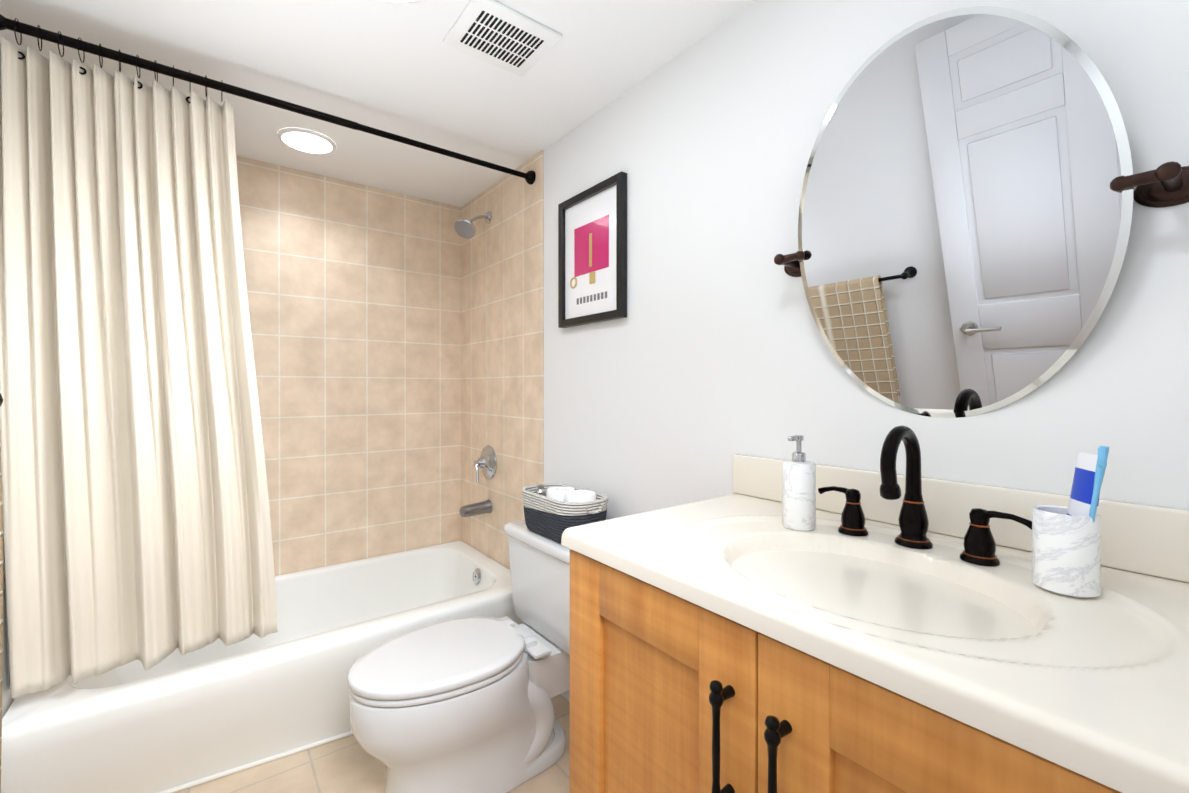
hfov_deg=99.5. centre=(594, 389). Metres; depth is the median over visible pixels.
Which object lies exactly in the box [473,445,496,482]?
tub valve
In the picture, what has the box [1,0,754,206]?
ceiling
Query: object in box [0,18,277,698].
shower curtain
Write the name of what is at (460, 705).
toilet
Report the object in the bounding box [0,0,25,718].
wall
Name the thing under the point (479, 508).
tub spout
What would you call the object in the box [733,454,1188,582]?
backsplash
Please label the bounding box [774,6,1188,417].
mirror
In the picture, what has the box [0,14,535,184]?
curtain rod
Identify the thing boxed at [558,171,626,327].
picture frame
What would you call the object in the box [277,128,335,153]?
recessed light
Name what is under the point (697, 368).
wall
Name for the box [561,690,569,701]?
baseboard
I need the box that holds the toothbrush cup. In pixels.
[1032,446,1108,597]
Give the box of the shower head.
[454,211,491,238]
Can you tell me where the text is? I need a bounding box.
[577,291,606,304]
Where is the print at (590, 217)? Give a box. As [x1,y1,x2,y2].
[565,185,615,318]
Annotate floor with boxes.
[175,694,569,792]
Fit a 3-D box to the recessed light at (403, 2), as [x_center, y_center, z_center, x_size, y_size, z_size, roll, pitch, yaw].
[-0.489,-0.986,1.188,0.204,0.011,0.204,0,0,-38]
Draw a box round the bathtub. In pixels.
[1,541,524,792]
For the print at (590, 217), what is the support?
attached to the picture frame at (592, 254)
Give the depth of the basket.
1.65 m
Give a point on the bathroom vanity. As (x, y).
(743, 639)
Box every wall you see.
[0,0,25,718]
[236,156,460,575]
[543,0,1188,519]
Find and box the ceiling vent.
[443,0,561,76]
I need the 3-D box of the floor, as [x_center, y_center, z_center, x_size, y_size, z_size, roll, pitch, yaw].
[-0.481,1.258,1.197,1.924,0.120,3.165,0,0,-38]
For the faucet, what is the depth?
0.87 m
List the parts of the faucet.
handle, spout, handle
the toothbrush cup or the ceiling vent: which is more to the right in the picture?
the toothbrush cup
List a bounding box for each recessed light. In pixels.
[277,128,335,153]
[381,0,421,4]
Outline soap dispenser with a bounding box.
[782,435,815,530]
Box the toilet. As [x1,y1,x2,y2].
[348,519,569,792]
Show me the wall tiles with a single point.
(502, 334)
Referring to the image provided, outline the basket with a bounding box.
[522,483,607,542]
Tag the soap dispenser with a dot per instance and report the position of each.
(798, 492)
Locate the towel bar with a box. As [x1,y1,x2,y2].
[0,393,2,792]
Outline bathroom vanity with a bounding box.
[561,454,1188,792]
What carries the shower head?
attached to the wall tiles
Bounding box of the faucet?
[818,425,1031,565]
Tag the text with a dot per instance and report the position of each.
(588, 297)
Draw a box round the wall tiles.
[461,150,543,569]
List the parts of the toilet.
seat, seat lid, bowl, tank lid, tank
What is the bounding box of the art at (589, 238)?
[570,215,608,288]
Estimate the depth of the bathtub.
1.58 m
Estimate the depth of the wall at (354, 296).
2.41 m
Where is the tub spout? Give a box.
[459,500,491,516]
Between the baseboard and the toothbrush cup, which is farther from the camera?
the baseboard
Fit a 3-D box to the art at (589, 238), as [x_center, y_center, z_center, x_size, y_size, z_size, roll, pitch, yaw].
[-0.021,-0.492,1.823,0.007,0.222,0.232,0,0,-38]

